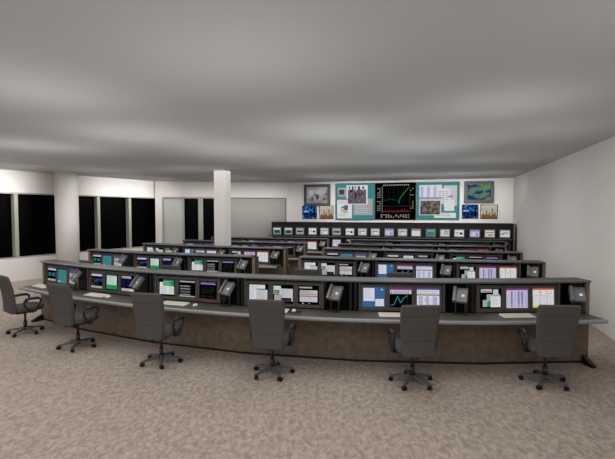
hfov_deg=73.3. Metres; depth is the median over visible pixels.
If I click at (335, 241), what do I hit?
monitor
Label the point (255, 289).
monitor
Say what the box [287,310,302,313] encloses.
mouse pad
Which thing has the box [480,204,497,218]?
wall picture
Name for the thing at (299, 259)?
end panel
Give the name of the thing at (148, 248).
monitor
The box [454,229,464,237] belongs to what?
monitor
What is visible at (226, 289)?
desk phone
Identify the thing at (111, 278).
monitor
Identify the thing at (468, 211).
wall picture
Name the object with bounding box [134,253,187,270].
console
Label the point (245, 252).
monitor
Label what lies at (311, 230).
monitor
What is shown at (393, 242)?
console
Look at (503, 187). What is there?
wall
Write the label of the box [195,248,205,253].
monitor
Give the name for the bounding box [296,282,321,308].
monitor
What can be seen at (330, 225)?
tall cabinet
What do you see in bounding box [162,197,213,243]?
trim
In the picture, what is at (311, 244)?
monitor
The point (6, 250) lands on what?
window
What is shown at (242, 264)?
desk phone
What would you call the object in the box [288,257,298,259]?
countertop
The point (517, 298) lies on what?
monitor
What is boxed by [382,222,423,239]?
tall cabinet
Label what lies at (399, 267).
monitor
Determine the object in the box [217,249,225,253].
desk phone
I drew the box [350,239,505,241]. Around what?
shelf
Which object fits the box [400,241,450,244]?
console
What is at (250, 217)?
board
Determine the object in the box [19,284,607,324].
countertop
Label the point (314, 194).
wall display
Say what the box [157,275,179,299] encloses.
monitor
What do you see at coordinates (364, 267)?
desk phone
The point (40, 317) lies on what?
end panel
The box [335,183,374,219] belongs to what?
wall display
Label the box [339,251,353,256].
monitor
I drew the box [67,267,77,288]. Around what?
monitor
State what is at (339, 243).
shelf
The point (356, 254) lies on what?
monitor
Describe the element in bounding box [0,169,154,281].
wall
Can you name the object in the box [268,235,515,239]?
shelf
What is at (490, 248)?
console
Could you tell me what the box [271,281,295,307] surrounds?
monitor
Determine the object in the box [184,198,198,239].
window
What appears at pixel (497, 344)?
console
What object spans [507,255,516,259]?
desk phone
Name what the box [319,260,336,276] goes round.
monitor
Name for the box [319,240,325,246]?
desk phone
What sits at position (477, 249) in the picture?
monitor
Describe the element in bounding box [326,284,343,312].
desk phone
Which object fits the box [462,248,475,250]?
monitor
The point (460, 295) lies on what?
desk phone
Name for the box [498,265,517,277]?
monitor
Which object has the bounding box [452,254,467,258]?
monitor
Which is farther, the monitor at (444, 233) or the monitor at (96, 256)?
the monitor at (444, 233)
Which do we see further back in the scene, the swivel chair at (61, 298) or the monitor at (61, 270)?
the monitor at (61, 270)
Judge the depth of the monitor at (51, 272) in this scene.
8.44 m
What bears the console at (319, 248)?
on the floor
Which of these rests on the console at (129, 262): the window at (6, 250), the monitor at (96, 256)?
the monitor at (96, 256)
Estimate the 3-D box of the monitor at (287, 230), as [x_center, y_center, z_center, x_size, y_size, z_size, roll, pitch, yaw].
[-0.805,0.067,17.613,0.383,0.330,0.074,1,2,16]
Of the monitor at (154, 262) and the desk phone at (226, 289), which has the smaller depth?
the desk phone at (226, 289)
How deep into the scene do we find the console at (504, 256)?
10.62 m
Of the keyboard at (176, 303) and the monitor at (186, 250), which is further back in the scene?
the monitor at (186, 250)
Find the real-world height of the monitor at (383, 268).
0.389 m
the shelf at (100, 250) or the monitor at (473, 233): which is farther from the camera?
the monitor at (473, 233)
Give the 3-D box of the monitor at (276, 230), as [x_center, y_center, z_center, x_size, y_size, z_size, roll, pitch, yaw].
[-1.299,0.061,17.759,0.383,0.330,0.074,1,2,16]
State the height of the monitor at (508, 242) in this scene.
0.389 m
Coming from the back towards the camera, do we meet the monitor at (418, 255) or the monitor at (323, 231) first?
the monitor at (323, 231)
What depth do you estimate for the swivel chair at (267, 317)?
5.31 m
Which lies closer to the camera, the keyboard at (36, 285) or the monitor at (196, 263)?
the keyboard at (36, 285)
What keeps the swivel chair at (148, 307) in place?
on the floor
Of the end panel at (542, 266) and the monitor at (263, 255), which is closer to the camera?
the end panel at (542, 266)
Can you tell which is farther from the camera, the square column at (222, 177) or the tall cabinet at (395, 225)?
the tall cabinet at (395, 225)
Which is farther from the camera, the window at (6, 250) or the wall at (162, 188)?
the wall at (162, 188)
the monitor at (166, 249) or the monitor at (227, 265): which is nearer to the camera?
the monitor at (227, 265)
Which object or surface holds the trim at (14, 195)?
attached to the wall at (28, 268)
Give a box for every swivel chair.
[0,275,44,337]
[46,283,98,352]
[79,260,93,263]
[130,292,184,369]
[160,265,180,269]
[247,299,295,381]
[294,269,316,275]
[387,272,411,277]
[388,305,440,390]
[517,305,581,391]
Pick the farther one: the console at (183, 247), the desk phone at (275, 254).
the console at (183, 247)
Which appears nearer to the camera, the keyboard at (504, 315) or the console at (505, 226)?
the keyboard at (504, 315)
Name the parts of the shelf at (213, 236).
edge trim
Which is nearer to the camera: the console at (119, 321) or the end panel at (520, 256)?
the console at (119, 321)
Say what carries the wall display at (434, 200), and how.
attached to the wall at (503, 187)
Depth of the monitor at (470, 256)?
10.54 m
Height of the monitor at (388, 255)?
0.389 m
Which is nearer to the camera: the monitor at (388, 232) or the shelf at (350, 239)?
the shelf at (350, 239)
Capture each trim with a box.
[0,192,154,259]
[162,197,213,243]
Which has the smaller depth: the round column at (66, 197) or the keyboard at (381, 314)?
the keyboard at (381, 314)
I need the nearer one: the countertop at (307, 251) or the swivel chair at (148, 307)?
the swivel chair at (148, 307)
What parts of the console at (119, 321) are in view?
panel, panel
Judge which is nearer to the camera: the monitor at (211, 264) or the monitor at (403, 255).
the monitor at (211, 264)
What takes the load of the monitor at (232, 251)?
in the console at (272, 271)
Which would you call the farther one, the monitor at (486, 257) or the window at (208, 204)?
the window at (208, 204)
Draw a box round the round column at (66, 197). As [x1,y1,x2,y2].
[54,171,79,261]
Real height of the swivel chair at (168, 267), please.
1.036 m
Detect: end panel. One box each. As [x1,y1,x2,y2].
[31,263,44,321]
[252,256,258,273]
[283,248,289,274]
[298,258,300,268]
[303,243,306,254]
[512,224,514,250]
[518,254,522,259]
[536,263,545,277]
[571,283,595,367]
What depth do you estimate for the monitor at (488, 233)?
15.34 m
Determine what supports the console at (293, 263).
on the floor
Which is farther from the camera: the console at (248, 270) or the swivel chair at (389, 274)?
the console at (248, 270)
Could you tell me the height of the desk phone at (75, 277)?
0.397 m
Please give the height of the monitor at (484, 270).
0.389 m
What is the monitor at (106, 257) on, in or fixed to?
on the console at (129, 262)
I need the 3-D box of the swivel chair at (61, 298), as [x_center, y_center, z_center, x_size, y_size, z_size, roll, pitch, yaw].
[-3.761,1.379,6.706,0.590,1.085,0.679,1,3,23]
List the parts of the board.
frame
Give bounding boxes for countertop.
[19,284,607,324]
[259,264,280,267]
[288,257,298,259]
[307,251,321,252]
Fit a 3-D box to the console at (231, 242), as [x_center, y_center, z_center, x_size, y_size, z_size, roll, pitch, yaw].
[-2.316,1.021,14.230,1.539,1.176,0.370,1,3,19]
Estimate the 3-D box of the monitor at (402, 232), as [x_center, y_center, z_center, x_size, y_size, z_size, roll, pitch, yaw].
[3.745,0.123,16.267,0.383,0.330,0.074,1,2,16]
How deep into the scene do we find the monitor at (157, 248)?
13.09 m
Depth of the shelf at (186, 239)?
13.98 m
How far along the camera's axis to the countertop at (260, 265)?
11.33 m
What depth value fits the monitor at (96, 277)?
7.65 m
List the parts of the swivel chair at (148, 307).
backrest, leg, leg, seat, armrest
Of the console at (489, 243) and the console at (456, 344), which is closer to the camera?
the console at (456, 344)
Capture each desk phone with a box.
[69,269,82,290]
[117,254,127,265]
[129,274,144,291]
[172,257,182,265]
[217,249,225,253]
[218,280,235,306]
[236,259,248,273]
[270,250,279,264]
[296,245,303,255]
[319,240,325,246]
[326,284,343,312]
[358,262,369,276]
[368,252,376,256]
[435,254,444,258]
[440,264,451,277]
[452,286,467,315]
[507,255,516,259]
[527,265,537,277]
[568,285,586,314]
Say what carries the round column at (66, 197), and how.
on the floor
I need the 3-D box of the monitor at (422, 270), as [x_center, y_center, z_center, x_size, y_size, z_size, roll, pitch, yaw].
[2.464,0.908,8.729,0.400,0.389,0.112,0,2,12]
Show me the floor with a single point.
(89, 402)
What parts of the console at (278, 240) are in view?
panel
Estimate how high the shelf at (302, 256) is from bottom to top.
0.033 m
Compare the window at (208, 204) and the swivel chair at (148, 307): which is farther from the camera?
the window at (208, 204)
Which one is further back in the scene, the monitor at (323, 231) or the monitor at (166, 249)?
the monitor at (323, 231)
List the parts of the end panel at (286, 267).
panel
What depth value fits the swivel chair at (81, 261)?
9.93 m
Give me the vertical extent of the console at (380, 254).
1.176 m
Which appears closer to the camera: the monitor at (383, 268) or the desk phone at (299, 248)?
the monitor at (383, 268)
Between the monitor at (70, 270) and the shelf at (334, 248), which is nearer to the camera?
the monitor at (70, 270)
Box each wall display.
[304,184,329,205]
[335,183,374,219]
[375,182,415,219]
[416,181,459,219]
[464,181,493,202]
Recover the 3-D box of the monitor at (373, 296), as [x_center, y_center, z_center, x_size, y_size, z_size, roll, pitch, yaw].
[0.985,1.014,6.176,0.400,0.389,0.112,0,2,4]
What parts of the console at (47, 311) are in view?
panel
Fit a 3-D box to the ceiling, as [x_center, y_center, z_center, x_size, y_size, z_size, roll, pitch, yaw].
[-3.109,-1.720,9.578,24.027,0.001,21.281,0,2,0]
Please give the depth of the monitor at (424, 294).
6.08 m
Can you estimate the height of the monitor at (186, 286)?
0.389 m
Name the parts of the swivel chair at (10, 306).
backrest, leg, armrest, seat, armrest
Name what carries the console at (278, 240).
on the floor
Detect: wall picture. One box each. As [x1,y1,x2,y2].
[302,205,316,218]
[319,206,333,218]
[462,204,478,218]
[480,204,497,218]
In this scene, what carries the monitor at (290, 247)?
attached to the console at (293, 263)
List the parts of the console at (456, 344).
panel, panel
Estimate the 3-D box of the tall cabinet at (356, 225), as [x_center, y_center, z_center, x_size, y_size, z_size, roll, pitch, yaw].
[2.281,0.602,16.914,1.580,1.790,0.445,1,2,16]
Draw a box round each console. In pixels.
[41,263,86,329]
[83,268,154,342]
[90,251,133,266]
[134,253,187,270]
[145,244,182,252]
[152,274,244,353]
[182,246,228,253]
[185,241,213,243]
[188,256,251,273]
[229,248,282,274]
[231,242,258,246]
[242,279,358,361]
[247,238,285,241]
[259,243,302,274]
[286,239,326,255]
[301,258,374,276]
[325,249,384,257]
[339,245,391,248]
[352,240,399,243]
[358,282,478,364]
[375,260,454,277]
[384,251,448,258]
[392,246,445,249]
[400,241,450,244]
[446,247,502,250]
[449,252,517,259]
[451,242,502,244]
[455,262,539,277]
[469,283,588,364]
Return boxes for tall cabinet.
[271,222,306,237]
[306,222,343,246]
[343,222,382,242]
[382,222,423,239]
[423,223,466,240]
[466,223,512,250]
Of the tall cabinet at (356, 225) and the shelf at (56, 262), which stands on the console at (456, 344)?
the shelf at (56, 262)
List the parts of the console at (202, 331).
panel, panel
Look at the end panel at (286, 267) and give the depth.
11.57 m
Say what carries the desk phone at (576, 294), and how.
on the countertop at (117, 300)
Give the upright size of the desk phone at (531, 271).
0.397 m
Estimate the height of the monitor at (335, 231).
0.330 m
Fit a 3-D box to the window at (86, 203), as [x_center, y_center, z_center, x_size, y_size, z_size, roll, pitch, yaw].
[-8.340,-0.209,15.043,0.015,2.035,1.231,1,3,31]
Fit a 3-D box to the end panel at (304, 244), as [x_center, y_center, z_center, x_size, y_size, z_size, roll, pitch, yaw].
[-0.137,1.046,13.636,0.170,1.175,0.800,0,2,11]
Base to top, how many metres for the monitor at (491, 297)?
0.389 m
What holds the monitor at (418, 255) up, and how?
in the console at (446, 254)
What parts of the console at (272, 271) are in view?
panel, panel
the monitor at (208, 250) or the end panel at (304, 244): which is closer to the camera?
the monitor at (208, 250)
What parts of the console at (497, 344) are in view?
panel, panel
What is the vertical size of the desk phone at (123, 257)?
0.397 m
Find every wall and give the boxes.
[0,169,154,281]
[155,181,286,242]
[287,178,513,238]
[513,136,614,340]
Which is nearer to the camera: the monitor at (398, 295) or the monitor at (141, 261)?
the monitor at (398, 295)
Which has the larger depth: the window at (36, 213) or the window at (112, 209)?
the window at (112, 209)
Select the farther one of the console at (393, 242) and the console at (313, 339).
the console at (393, 242)
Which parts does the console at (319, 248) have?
panel, panel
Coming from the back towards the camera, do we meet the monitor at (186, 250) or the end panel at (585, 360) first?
the monitor at (186, 250)
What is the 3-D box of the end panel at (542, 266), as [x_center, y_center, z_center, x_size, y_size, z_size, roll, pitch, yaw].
[4.723,1.262,8.461,0.170,1.175,0.800,0,2,4]
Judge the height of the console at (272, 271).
1.176 m
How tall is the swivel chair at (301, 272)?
1.036 m
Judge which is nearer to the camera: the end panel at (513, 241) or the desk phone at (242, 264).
the desk phone at (242, 264)
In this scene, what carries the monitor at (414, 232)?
attached to the tall cabinet at (395, 225)
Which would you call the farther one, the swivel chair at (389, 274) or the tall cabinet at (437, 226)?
the tall cabinet at (437, 226)
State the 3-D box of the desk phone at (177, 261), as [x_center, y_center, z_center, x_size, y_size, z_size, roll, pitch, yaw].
[-3.097,0.855,9.820,0.200,0.397,0.199,2,3,42]
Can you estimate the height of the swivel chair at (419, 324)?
1.085 m
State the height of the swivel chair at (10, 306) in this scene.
1.085 m
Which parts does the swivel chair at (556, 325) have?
armrest, seat, leg, leg, leg, leg, backrest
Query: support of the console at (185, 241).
on the floor
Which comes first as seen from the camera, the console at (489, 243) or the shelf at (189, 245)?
the shelf at (189, 245)
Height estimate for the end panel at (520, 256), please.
1.175 m
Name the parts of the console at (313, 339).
panel, panel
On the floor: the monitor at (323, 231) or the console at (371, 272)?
the console at (371, 272)
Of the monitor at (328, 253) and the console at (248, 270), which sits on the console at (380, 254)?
the monitor at (328, 253)
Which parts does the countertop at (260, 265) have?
edge trim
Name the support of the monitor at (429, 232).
attached to the tall cabinet at (437, 226)
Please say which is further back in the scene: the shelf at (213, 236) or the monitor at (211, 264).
the shelf at (213, 236)
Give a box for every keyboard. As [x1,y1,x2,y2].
[33,284,46,287]
[85,292,108,297]
[164,301,189,305]
[378,312,399,316]
[499,313,535,317]
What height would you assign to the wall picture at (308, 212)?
0.593 m
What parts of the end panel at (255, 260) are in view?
panel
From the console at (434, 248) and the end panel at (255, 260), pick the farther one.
the console at (434, 248)
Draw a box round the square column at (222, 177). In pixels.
[214,169,230,245]
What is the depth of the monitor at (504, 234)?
15.20 m
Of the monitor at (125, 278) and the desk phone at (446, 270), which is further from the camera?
the desk phone at (446, 270)
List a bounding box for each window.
[0,193,12,257]
[18,194,55,255]
[78,196,94,250]
[100,197,126,248]
[131,198,155,246]
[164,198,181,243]
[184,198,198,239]
[203,198,213,239]
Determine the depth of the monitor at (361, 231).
16.69 m
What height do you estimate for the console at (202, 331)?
1.176 m
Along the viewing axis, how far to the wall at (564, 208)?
9.03 m
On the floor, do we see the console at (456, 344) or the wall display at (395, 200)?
the console at (456, 344)
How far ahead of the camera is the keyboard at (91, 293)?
7.20 m
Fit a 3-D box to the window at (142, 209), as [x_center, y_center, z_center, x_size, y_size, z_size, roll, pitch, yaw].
[-6.595,-0.330,17.955,0.015,2.035,2.704,1,3,31]
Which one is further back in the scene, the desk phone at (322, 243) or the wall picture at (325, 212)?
the wall picture at (325, 212)
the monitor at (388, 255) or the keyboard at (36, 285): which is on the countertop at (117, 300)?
the keyboard at (36, 285)
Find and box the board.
[231,198,285,236]
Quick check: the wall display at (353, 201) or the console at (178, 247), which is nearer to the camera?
the console at (178, 247)
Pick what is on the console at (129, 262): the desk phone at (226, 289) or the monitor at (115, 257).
the monitor at (115, 257)
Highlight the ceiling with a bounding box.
[0,0,614,182]
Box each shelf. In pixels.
[39,259,591,283]
[87,249,255,257]
[142,243,285,248]
[182,239,304,243]
[211,236,327,238]
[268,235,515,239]
[299,255,545,263]
[323,247,522,253]
[338,243,506,246]
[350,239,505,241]
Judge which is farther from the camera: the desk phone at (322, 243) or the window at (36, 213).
the desk phone at (322, 243)
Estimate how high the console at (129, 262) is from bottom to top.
1.176 m
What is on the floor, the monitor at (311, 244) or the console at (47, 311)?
the console at (47, 311)
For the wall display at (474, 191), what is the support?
attached to the wall at (503, 187)
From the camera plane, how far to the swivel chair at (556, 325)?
5.01 m
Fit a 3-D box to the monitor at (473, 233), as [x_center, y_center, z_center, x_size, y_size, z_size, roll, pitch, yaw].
[6.284,0.154,15.515,0.383,0.330,0.074,1,2,17]
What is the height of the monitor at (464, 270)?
0.389 m
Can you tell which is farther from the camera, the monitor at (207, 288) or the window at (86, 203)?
the window at (86, 203)
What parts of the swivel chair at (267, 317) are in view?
leg, leg, backrest, leg, leg, seat, armrest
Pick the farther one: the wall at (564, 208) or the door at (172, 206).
the door at (172, 206)
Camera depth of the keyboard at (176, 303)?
6.53 m
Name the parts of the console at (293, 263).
panel, panel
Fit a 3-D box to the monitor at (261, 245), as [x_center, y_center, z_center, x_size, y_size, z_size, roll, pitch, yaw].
[-1.392,0.693,13.884,0.400,0.389,0.112,1,2,14]
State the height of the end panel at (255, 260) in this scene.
1.175 m
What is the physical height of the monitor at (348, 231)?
0.330 m
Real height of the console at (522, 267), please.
1.176 m
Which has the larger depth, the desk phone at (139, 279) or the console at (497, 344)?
the desk phone at (139, 279)
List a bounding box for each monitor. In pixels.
[46,264,60,283]
[56,266,68,284]
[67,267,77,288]
[89,270,104,291]
[92,252,101,264]
[102,253,113,264]
[103,271,119,293]
[112,253,122,265]
[119,272,134,294]
[135,255,148,267]
[146,246,154,251]
[148,255,160,268]
[155,246,164,251]
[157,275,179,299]
[161,256,173,264]
[164,246,171,251]
[176,276,198,301]
[184,248,194,252]
[190,257,204,271]
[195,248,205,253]
[197,278,217,302]
[205,258,219,271]
[206,248,216,253]
[220,258,235,272]
[230,249,242,254]
[243,250,255,254]
[246,280,271,304]
[256,250,268,263]
[260,244,271,246]
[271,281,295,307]
[273,227,281,234]
[283,245,293,256]
[284,227,292,234]
[296,227,304,234]
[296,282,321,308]
[303,260,319,275]
[307,240,316,250]
[308,227,316,234]
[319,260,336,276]
[320,228,328,235]
[326,251,339,255]
[332,228,340,235]
[332,238,341,246]
[337,261,354,276]
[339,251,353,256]
[345,228,354,235]
[354,251,367,256]
[358,228,366,235]
[360,284,386,310]
[370,228,379,235]
[376,262,394,276]
[384,228,393,236]
[386,252,400,257]
[387,284,414,310]
[395,263,414,277]
[398,228,407,236]
[401,253,415,257]
[411,229,420,236]
[414,263,433,277]
[414,285,441,311]
[416,253,431,258]
[426,229,435,236]
[440,229,449,237]
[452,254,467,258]
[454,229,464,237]
[458,264,477,277]
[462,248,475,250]
[467,254,483,259]
[469,229,479,237]
[475,248,489,250]
[477,264,497,277]
[478,285,503,311]
[484,229,494,237]
[484,255,500,259]
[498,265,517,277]
[499,229,510,238]
[503,285,530,311]
[506,241,509,250]
[530,285,556,311]
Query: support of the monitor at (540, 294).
on the console at (497, 344)
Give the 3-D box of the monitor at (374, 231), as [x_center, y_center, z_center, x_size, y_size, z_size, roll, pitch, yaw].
[2.722,0.111,16.570,0.383,0.330,0.074,1,2,16]
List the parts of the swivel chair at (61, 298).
backrest, leg, leg, seat, leg, armrest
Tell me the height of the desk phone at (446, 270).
0.397 m
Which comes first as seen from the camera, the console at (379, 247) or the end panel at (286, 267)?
the end panel at (286, 267)
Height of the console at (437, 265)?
1.176 m
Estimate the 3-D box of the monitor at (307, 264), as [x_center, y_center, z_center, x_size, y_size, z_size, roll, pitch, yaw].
[0.087,0.882,9.336,0.400,0.389,0.112,1,2,16]
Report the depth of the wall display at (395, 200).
17.09 m
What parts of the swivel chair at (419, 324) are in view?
armrest, seat, leg, leg, backrest, leg, leg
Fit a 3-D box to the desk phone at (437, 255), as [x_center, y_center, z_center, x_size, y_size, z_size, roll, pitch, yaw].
[3.385,0.823,10.574,0.200,0.397,0.199,2,3,36]
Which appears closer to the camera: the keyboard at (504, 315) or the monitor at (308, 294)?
the keyboard at (504, 315)
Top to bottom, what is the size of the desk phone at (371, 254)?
0.397 m
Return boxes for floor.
[0,278,614,458]
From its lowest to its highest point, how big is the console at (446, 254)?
1.176 m
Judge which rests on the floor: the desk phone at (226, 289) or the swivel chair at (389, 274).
the swivel chair at (389, 274)
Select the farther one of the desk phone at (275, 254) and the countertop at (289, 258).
the countertop at (289, 258)
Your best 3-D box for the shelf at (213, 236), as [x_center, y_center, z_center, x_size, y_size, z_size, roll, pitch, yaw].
[-1.573,0.332,16.242,4.826,0.033,0.470,1,2,15]
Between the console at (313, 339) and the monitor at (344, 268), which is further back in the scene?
the monitor at (344, 268)
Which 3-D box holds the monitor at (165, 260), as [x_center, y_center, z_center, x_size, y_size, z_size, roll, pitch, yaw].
[-3.394,0.850,10.113,0.400,0.389,0.112,1,3,20]
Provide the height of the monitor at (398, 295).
0.389 m

